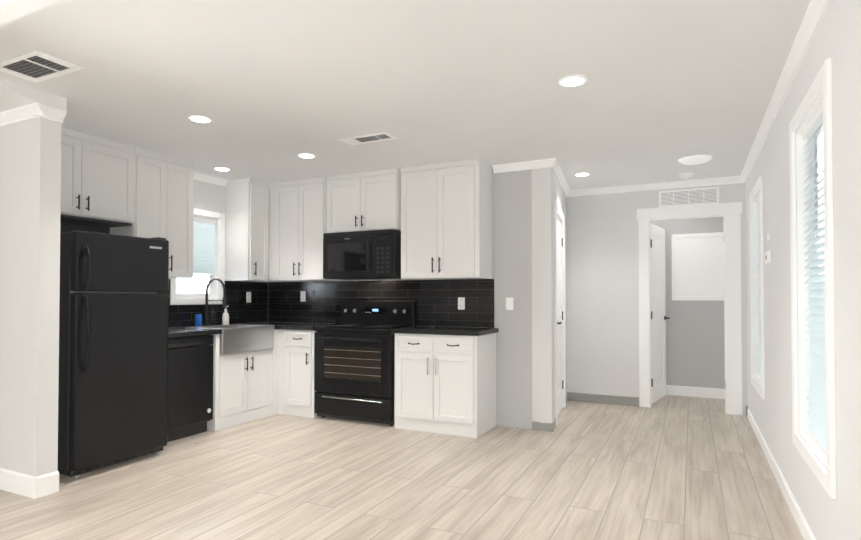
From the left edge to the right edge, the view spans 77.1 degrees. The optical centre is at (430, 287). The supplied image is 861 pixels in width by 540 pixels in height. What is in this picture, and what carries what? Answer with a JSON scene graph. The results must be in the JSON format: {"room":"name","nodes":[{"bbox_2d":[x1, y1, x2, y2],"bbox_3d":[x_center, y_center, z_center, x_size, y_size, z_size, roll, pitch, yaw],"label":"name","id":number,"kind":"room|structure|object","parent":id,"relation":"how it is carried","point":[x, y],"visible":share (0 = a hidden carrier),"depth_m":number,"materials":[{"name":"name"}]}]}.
{"room":"kitchen","nodes":[
{"label":"kitchen","id":0,"kind":"room"},
{"bbox_2d":[0,117,61,476],"bbox_3d":[-3.732,0.089,3.982,3.100,2.360,0.120,0,-1,26],"label":"wall","id":1,"kind":"structure","parent":0,"point":[30,182],"depth_m":3.33,"materials":[{"name":"grey paint"}]},
{"bbox_2d":[0,468,58,498],"bbox_3d":[-3.683,1.206,3.930,3.017,0.124,0.137,0,-1,26],"label":"baseboard","id":2,"kind":"structure","parent":1,"relation":"attached to","point":[26,485],"depth_m":3.28,"materials":[{"name":"white wood"}]},
{"bbox_2d":[0,102,66,126],"bbox_3d":[-3.675,-1.057,3.946,3.051,0.067,0.171,0,-1,26],"label":"crown molding","id":3,"kind":"structure","parent":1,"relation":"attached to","point":[23,113],"depth_m":3.31,"materials":[{"name":"white wood"}]},
{"bbox_2d":[0,77,66,111],"bbox_3d":[-3.839,-1.135,3.721,3.152,0.079,0.720,0,-1,26],"label":"stub","id":4,"kind":"object","parent":1,"relation":"attached to","point":[13,94],"visible":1,"depth_m":3.20,"materials":[{"name":"paint"}]},
{"bbox_2d":[173,179,267,327],"bbox_3d":[-2.551,0.067,5.045,0.100,2.440,2.820,0,-1,26],"label":"wall","id":5,"kind":"structure","parent":0,"point":[209,197],"depth_m":5.56,"materials":[{"name":"grey paint"}]},
{"bbox_2d":[60,214,130,233],"bbox_3d":[-2.785,-0.333,4.117,0.287,0.408,0.874,0,-1,26],"label":"upper cabinet","id":6,"kind":"object","parent":5,"relation":"attached to","point":[68,223],"visible":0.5,"depth_m":4.31,"materials":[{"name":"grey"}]},
{"bbox_2d":[61,128,134,222],"bbox_3d":[-2.746,-0.852,4.107,0.373,0.626,0.874,0,-1,26],"label":"upper cabinet","id":7,"kind":"object","parent":5,"relation":"attached to","point":[97,177],"visible":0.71,"depth_m":4.15,"materials":[{"name":"white wood"}]},
{"bbox_2d":[110,148,193,278],"bbox_3d":[-2.429,-0.623,4.760,0.373,1.061,0.577,0,-1,26],"label":"upper cabinet","id":8,"kind":"object","parent":5,"relation":"attached to","point":[164,196],"visible":0.69,"depth_m":4.70,"materials":[{"name":"white wood"}]},
{"bbox_2d":[170,208,224,304],"bbox_3d":[-2.361,-0.312,5.420,0.118,0.950,0.650,0,-1,26],"label":"kitchen window","id":9,"kind":"structure","parent":5,"relation":"in","point":[208,249],"depth_m":5.53,"materials":[{"name":"white"}]},
{"bbox_2d":[194,171,227,186],"bbox_3d":[-2.300,-1.113,5.410,0.050,0.067,0.660,0,-1,26],"label":"crown molding","id":10,"kind":"structure","parent":5,"relation":"attached to","point":[209,179],"depth_m":5.51,"materials":[{"name":"white wood"}]},
{"bbox_2d":[167,279,267,327],"bbox_3d":[-2.321,0.150,5.392,0.009,0.460,1.969,0,-1,26],"label":"backsplash","id":11,"kind":"structure","parent":5,"relation":"attached to","point":[240,310],"depth_m":5.80,"materials":[{"name":"black tile"}]},
{"bbox_2d":[246,292,250,302],"bbox_3d":[-2.019,0.103,5.997,0.008,0.117,0.072,0,-1,26],"label":"electrical outlet","id":12,"kind":"object","parent":11,"relation":"attached to","point":[248,297],"visible":1,"depth_m":5.99,"materials":[{"name":"white plastic"}]},
{"bbox_2d":[226,178,268,280],"bbox_3d":[-1.940,-0.607,5.771,0.373,1.061,0.289,0,-1,26],"label":"upper cabinet","id":13,"kind":"object","parent":5,"relation":"attached to","point":[247,229],"visible":0.98,"depth_m":5.67,"materials":[{"name":"white wood"}]},
{"bbox_2d":[0,395,803,539],"bbox_3d":[-0.977,1.313,3.629,8.350,0.100,11.200,0,-1,26],"label":"floor","id":14,"kind":"structure","parent":0,"point":[669,467],"depth_m":3.44,"materials":[{"name":"beige laminate"}]},
{"bbox_2d":[58,230,168,479],"bbox_3d":[-2.491,0.442,3.987,0.864,1.655,0.700,0,-1,26],"label":"fridge","id":15,"kind":"object","parent":14,"relation":"on","point":[113,362],"visible":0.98,"depth_m":3.73,"materials":[{"name":"black metal"}]},
{"bbox_2d":[167,335,213,441],"bbox_3d":[-2.322,0.848,4.662,0.574,0.866,0.609,0,-1,26],"label":"dishwasher","id":16,"kind":"object","parent":14,"relation":"on","point":[190,385],"visible":0.42,"depth_m":4.59,"materials":[{"name":"black metal"}]},
{"bbox_2d":[207,330,275,430],"bbox_3d":[-2.002,0.857,5.305,0.621,0.868,0.780,0,-1,26],"label":"base cabinet","id":17,"kind":"object","parent":14,"relation":"on","point":[244,387],"visible":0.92,"depth_m":5.13,"materials":[{"name":"white wood"}]},
{"bbox_2d":[168,322,498,337],"bbox_3d":[-1.054,0.391,4.783,2.812,0.040,1.972,0,-1,26],"label":"countertop","id":18,"kind":"structure","parent":17,"relation":"on","point":[184,331],"depth_m":4.84,"materials":[{"name":"black stone"}]},
{"bbox_2d":[195,314,201,326],"bbox_3d":[-2.263,0.316,5.268,0.064,0.122,0.063,0,-1,26],"label":"drink can","id":19,"kind":"object","parent":18,"relation":"on","point":[198,319],"visible":0.9,"depth_m":5.24,"materials":[{"name":"blue metal"}]},
{"bbox_2d":[204,278,226,325],"bbox_3d":[-2.118,0.140,5.358,0.292,0.478,0.099,0,-1,26],"label":"faucet","id":20,"kind":"object","parent":18,"relation":"on","point":[224,301],"visible":1,"depth_m":5.37,"materials":[{"name":"black"}]},
{"bbox_2d":[222,306,228,324],"bbox_3d":[-2.117,0.283,5.587,0.073,0.198,0.066,0,-1,26],"label":"soap bottle","id":21,"kind":"object","parent":18,"relation":"on","point":[225,318],"visible":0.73,"depth_m":5.57,"materials":[{"name":"white plastic"}]},
{"bbox_2d":[185,324,273,354],"bbox_3d":[-1.954,0.492,5.287,0.498,0.235,0.670,0,-1,26],"label":"sink","id":22,"kind":"object","parent":18,"relation":"in","point":[236,338],"visible":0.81,"depth_m":5.17,"materials":[{"name":"silver metal"}]},
{"bbox_2d":[275,329,285,414],"bbox_3d":[-1.700,0.867,5.888,0.680,0.868,0.530,0,-1,26],"label":"cabinet filler","id":23,"kind":"object","parent":14,"relation":"on","point":[279,371],"visible":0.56,"depth_m":5.54,"materials":[{"name":"white wood"}]},
{"bbox_2d":[284,330,318,417],"bbox_3d":[-1.229,0.863,5.642,0.378,0.868,0.563,0,-1,26],"label":"base cabinet","id":24,"kind":"object","parent":14,"relation":"on","point":[299,396],"visible":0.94,"depth_m":5.42,"materials":[{"name":"white wood"}]},
{"bbox_2d":[314,301,415,425],"bbox_3d":[-0.657,0.710,5.355,0.884,1.165,0.560,0,-1,26],"label":"stove","id":25,"kind":"object","parent":14,"relation":"on","point":[354,352],"visible":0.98,"depth_m":5.19,"materials":[{"name":"black metal"}]},
{"bbox_2d":[394,333,495,437],"bbox_3d":[0.130,0.852,4.984,0.808,0.868,0.564,0,-1,26],"label":"base cabinet","id":26,"kind":"object","parent":14,"relation":"on","point":[444,384],"visible":1,"depth_m":4.76,"materials":[{"name":"white wood"}]},
{"bbox_2d":[0,0,810,189],"bbox_3d":[-0.977,-1.226,3.671,8.350,0.100,11.200,0,-1,26],"label":"ceiling","id":27,"kind":"structure","parent":0,"point":[272,89],"depth_m":3.07,"materials":[{"name":"paint"}]},
{"bbox_2d":[0,0,62,24],"bbox_3d":[-2.206,-1.140,2.393,7.048,0.114,0.090,0,-1,26],"label":"ceiling beam","id":28,"kind":"structure","parent":27,"relation":"attached to","point":[10,10],"depth_m":2.09,"materials":[{"name":"paint"}]},
{"bbox_2d":[0,50,83,82],"bbox_3d":[-2.120,-1.185,2.902,0.440,0.007,0.240,0,-1,26],"label":"ceiling vent","id":29,"kind":"object","parent":27,"relation":"in","point":[33,66],"visible":1,"depth_m":2.89,"materials":[{"name":"white metal"}]},
{"bbox_2d":[187,115,212,122],"bbox_3d":[-1.599,-1.171,3.749,0.164,0.006,0.164,0,-1,26],"label":"recessed light","id":30,"kind":"object","parent":27,"relation":"in","point":[199,119],"visible":1,"depth_m":3.74,"materials":[{"name":"white"}]},
{"bbox_2d":[213,167,230,170],"bbox_3d":[-2.012,-1.147,5.215,0.164,0.006,0.164,0,-1,26],"label":"recessed light","id":31,"kind":"object","parent":27,"relation":"in","point":[221,169],"visible":0.98,"depth_m":5.21,"materials":[{"name":"white"}]},
{"bbox_2d":[297,153,315,158],"bbox_3d":[-1.084,-1.155,4.722,0.164,0.006,0.164,0,-1,26],"label":"recessed light","id":32,"kind":"object","parent":27,"relation":"in","point":[304,155],"visible":0.98,"depth_m":4.70,"materials":[{"name":"white"}]},
{"bbox_2d":[339,132,397,144],"bbox_3d":[-0.487,-1.163,4.211,0.430,0.007,0.180,0,-1,26],"label":"ceiling vent","id":33,"kind":"object","parent":27,"relation":"in","point":[371,138],"visible":1,"depth_m":4.20,"materials":[{"name":"white metal"}]},
{"bbox_2d":[558,75,587,86],"bbox_3d":[0.816,-1.182,3.092,0.164,0.006,0.164,0,-1,26],"label":"recessed light","id":34,"kind":"object","parent":27,"relation":"in","point":[573,81],"visible":1,"depth_m":3.08,"materials":[{"name":"white"}]},
{"bbox_2d":[574,173,590,176],"bbox_3d":[1.532,-1.143,5.445,0.164,0.006,0.164,0,-1,26],"label":"recessed light","id":35,"kind":"object","parent":27,"relation":"in","point":[581,174],"visible":1,"depth_m":5.42,"materials":[{"name":"white"}]},
{"bbox_2d":[678,172,693,178],"bbox_3d":[2.565,-1.126,5.422,0.144,0.039,0.144,0,-1,26],"label":"smoke detector","id":36,"kind":"object","parent":27,"relation":"attached to","point":[685,175],"visible":1,"depth_m":5.38,"materials":[{"name":"white plastic"}]},
{"bbox_2d":[678,155,711,164],"bbox_3d":[2.367,-1.135,4.829,0.274,0.041,0.274,0,-1,26],"label":"ceiling light","id":37,"kind":"object","parent":27,"relation":"attached to","point":[694,159],"visible":1,"depth_m":4.76,"materials":[{"name":"white plastic"}]},
{"bbox_2d":[268,166,553,428],"bbox_3d":[-0.427,0.077,5.636,3.410,2.440,0.105,0,-1,26],"label":"wall","id":38,"kind":"structure","parent":0,"point":[512,234],"depth_m":4.98,"materials":[{"name":"grey paint"}]},
{"bbox_2d":[269,183,287,281],"bbox_3d":[-1.640,-0.603,5.984,0.088,1.061,0.349,0,-1,26],"label":"cabinet filler","id":39,"kind":"object","parent":38,"relation":"attached to","point":[272,187],"visible":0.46,"depth_m":5.84,"materials":[{"name":"white wood"}]},
{"bbox_2d":[275,177,343,281],"bbox_3d":[-1.316,-0.606,5.803,0.653,1.061,0.393,0,-1,26],"label":"upper cabinet","id":40,"kind":"object","parent":38,"relation":"attached to","point":[300,217],"visible":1,"depth_m":5.65,"materials":[{"name":"white wood"}]},
{"bbox_2d":[327,168,400,232],"bbox_3d":[-0.623,-0.850,5.472,0.833,0.584,0.393,0,-1,26],"label":"upper cabinet","id":41,"kind":"object","parent":38,"relation":"attached to","point":[366,201],"visible":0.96,"depth_m":5.31,"materials":[{"name":"white wood"}]},
{"bbox_2d":[323,229,400,279],"bbox_3d":[-0.642,-0.323,5.422,0.805,0.458,0.458,0,-1,26],"label":"microwave","id":42,"kind":"object","parent":41,"relation":"attached to","point":[365,255],"visible":0.96,"depth_m":5.23,"materials":[{"name":"black metal"}]},
{"bbox_2d":[268,279,493,327],"bbox_3d":[-0.642,0.154,5.680,2.758,0.460,0.009,0,-1,26],"label":"backsplash","id":43,"kind":"structure","parent":38,"relation":"attached to","point":[436,302],"depth_m":5.54,"materials":[{"name":"black tile"}]},
{"bbox_2d":[300,291,305,301],"bbox_3d":[-1.430,0.094,6.053,0.072,0.117,0.008,0,-1,26],"label":"electrical outlet","id":44,"kind":"object","parent":43,"relation":"attached to","point":[302,296],"visible":1,"depth_m":6.05,"materials":[{"name":"white plastic"}]},
{"bbox_2d":[458,297,464,309],"bbox_3d":[0.298,0.150,5.215,0.072,0.117,0.008,0,-1,26],"label":"electrical outlet","id":45,"kind":"object","parent":43,"relation":"attached to","point":[461,303],"visible":1,"depth_m":5.21,"materials":[{"name":"white plastic"}]},
{"bbox_2d":[401,158,491,279],"bbox_3d":[0.139,-0.618,5.100,0.795,1.061,0.393,0,-1,26],"label":"upper cabinet","id":46,"kind":"object","parent":38,"relation":"attached to","point":[446,220],"visible":1,"depth_m":4.94,"materials":[{"name":"white wood"}]},
{"bbox_2d":[506,297,512,309],"bbox_3d":[0.734,0.146,5.014,0.072,0.117,0.012,0,-1,26],"label":"light switch","id":47,"kind":"object","parent":38,"relation":"attached to","point":[509,303],"visible":1,"depth_m":5.01,"materials":[{"name":"white plastic"}]},
{"bbox_2d":[492,161,530,172],"bbox_3d":[0.754,-1.119,5.003,0.364,0.067,0.050,0,-1,26],"label":"crown molding","id":48,"kind":"structure","parent":38,"relation":"attached to","point":[511,167],"depth_m":5.00,"materials":[{"name":"white wood"}]},
{"bbox_2d":[532,421,552,431],"bbox_3d":[1.008,1.246,4.856,0.190,0.074,0.012,0,-1,26],"label":"baseboard return","id":49,"kind":"object","parent":38,"relation":"attached to","point":[540,426],"visible":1,"depth_m":4.85,"materials":[{"name":"grey wood"}]},
{"bbox_2d":[530,158,555,168],"bbox_3d":[1.016,-1.122,4.871,0.228,0.067,0.050,0,-1,26],"label":"crown molding","id":50,"kind":"structure","parent":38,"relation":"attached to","point":[541,163],"depth_m":4.87,"materials":[{"name":"white wood"}]},
{"bbox_2d":[540,167,566,422],"bbox_3d":[1.294,0.076,5.602,0.100,2.440,1.566,0,-1,19],"label":"wall","id":51,"kind":"structure","parent":0,"point":[545,308],"depth_m":4.87,"materials":[{"name":"grey paint"}]},
{"bbox_2d":[557,218,562,413],"bbox_3d":[1.313,0.284,5.516,0.175,1.998,0.790,0,-1,26],"label":"closet door","id":52,"kind":"structure","parent":51,"relation":"in","point":[559,314],"depth_m":5.70,"materials":[{"name":"white wood"}]},
{"bbox_2d":[554,201,565,425],"bbox_3d":[1.279,0.243,5.528,0.118,2.105,0.970,0,-1,19],"label":"door frame","id":53,"kind":"structure","parent":51,"relation":"attached to","point":[559,214],"depth_m":5.69,"materials":[{"name":"white wood"}]},
{"bbox_2d":[552,394,567,430],"bbox_3d":[1.341,1.258,5.544,0.012,0.074,1.548,0,-1,19],"label":"baseboard","id":54,"kind":"structure","parent":51,"relation":"attached to","point":[554,424],"depth_m":4.99,"materials":[{"name":"grey wood"}]},
{"bbox_2d":[550,158,569,196],"bbox_3d":[1.353,-1.110,5.559,0.050,0.067,1.586,0,-1,19],"label":"crown molding","id":55,"kind":"structure","parent":51,"relation":"attached to","point":[559,175],"depth_m":5.39,"materials":[{"name":"white wood"}]},
{"bbox_2d":[566,183,747,414],"bbox_3d":[2.388,0.083,5.977,1.920,2.440,0.120,0,-1,26],"label":"wall","id":56,"kind":"structure","parent":0,"point":[602,262],"depth_m":6.09,"materials":[{"name":"grey paint"}]},
{"bbox_2d":[567,176,745,196],"bbox_3d":[2.395,-1.104,5.897,1.820,0.067,0.050,0,-1,26],"label":"crown molding","id":57,"kind":"structure","parent":56,"relation":"attached to","point":[668,185],"depth_m":5.86,"materials":[{"name":"white wood"}]},
{"bbox_2d":[567,392,747,415],"bbox_3d":[2.403,1.250,5.873,1.820,0.099,0.016,0,-1,26],"label":"baseboard","id":58,"kind":"structure","parent":56,"relation":"attached to","point":[604,399],"depth_m":6.08,"materials":[{"name":"grey wood"}]},
{"bbox_2d":[650,223,669,403],"bbox_3d":[2.670,0.287,6.297,0.201,2.018,0.703,0,-1,26],"label":"door","id":59,"kind":"structure","parent":56,"relation":"in","point":[658,316],"depth_m":6.30,"materials":[{"name":"white wood"}]},
{"bbox_2d":[659,187,718,206],"bbox_3d":[2.746,-0.965,5.747,0.580,0.177,0.012,0,-1,26],"label":"air vent","id":60,"kind":"object","parent":56,"relation":"in","point":[687,197],"visible":1,"depth_m":5.74,"materials":[{"name":"white metal"}]},
{"bbox_2d":[637,202,741,414],"bbox_3d":[2.765,0.212,5.790,1.010,2.175,0.160,0,-1,26],"label":"trim","id":61,"kind":"structure","parent":56,"relation":"attached to","point":[730,213],"depth_m":5.59,"materials":[{"name":"white wood"}]},
{"bbox_2d":[650,217,724,388],"bbox_3d":[2.852,0.095,6.741,1.750,2.440,0.100,0,-1,26],"label":"wall","id":62,"kind":"structure","parent":0,"point":[695,348],"depth_m":6.51,"materials":[{"name":"grey paint"}]},
{"bbox_2d":[666,385,724,398],"bbox_3d":[2.872,1.254,6.647,1.650,0.119,0.014,0,-1,26],"label":"baseboard","id":63,"kind":"structure","parent":62,"relation":"attached to","point":[703,392],"depth_m":6.49,"materials":[{"name":"white wood"}]},
{"bbox_2d":[671,232,723,300],"bbox_3d":[3.226,-0.254,6.498,0.591,0.810,0.020,0,-1,26],"label":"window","id":64,"kind":"structure","parent":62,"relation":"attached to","point":[697,266],"depth_m":6.50,"materials":[{"name":"white"}]},
{"bbox_2d":[746,0,860,539],"bbox_3d":[1.756,0.021,2.328,0.120,2.440,11.200,0,-1,26],"label":"wall","id":65,"kind":"structure","parent":0,"point":[837,39],"depth_m":2.19,"materials":[{"name":"grey paint"}]},
{"bbox_2d":[749,176,764,398],"bbox_3d":[2.828,-0.001,4.571,0.138,1.740,0.870,0,-1,26],"label":"window","id":66,"kind":"structure","parent":65,"relation":"in","point":[757,297],"depth_m":4.89,"materials":[{"name":"white"}]},
{"bbox_2d":[765,233,770,263],"bbox_3d":[2.422,-0.283,3.878,0.023,0.220,0.120,0,-1,26],"label":"thermostat","id":67,"kind":"object","parent":65,"relation":"attached to","point":[767,257],"visible":0.96,"depth_m":3.84,"materials":[{"name":"white plastic"}]},
{"bbox_2d":[747,409,815,539],"bbox_3d":[1.233,1.180,1.384,0.014,0.089,8.880,0,-1,26],"label":"baseboard","id":68,"kind":"structure","parent":65,"relation":"attached to","point":[801,521],"depth_m":3.26,"materials":[{"name":"white wood"}]},
{"bbox_2d":[740,0,831,182],"bbox_3d":[1.243,-1.178,1.486,0.050,0.067,9.000,0,-1,26],"label":"crown molding","id":69,"kind":"structure","parent":65,"relation":"attached to","point":[812,20],"depth_m":2.86,"materials":[{"name":"white wood"}]},
{"bbox_2d":[789,58,836,499],"bbox_3d":[1.828,-0.036,2.505,0.138,1.740,0.900,0,-1,26],"label":"window","id":70,"kind":"structure","parent":65,"relation":"in","point":[812,279],"depth_m":2.66,"materials":[{"name":"white"}]}
]}

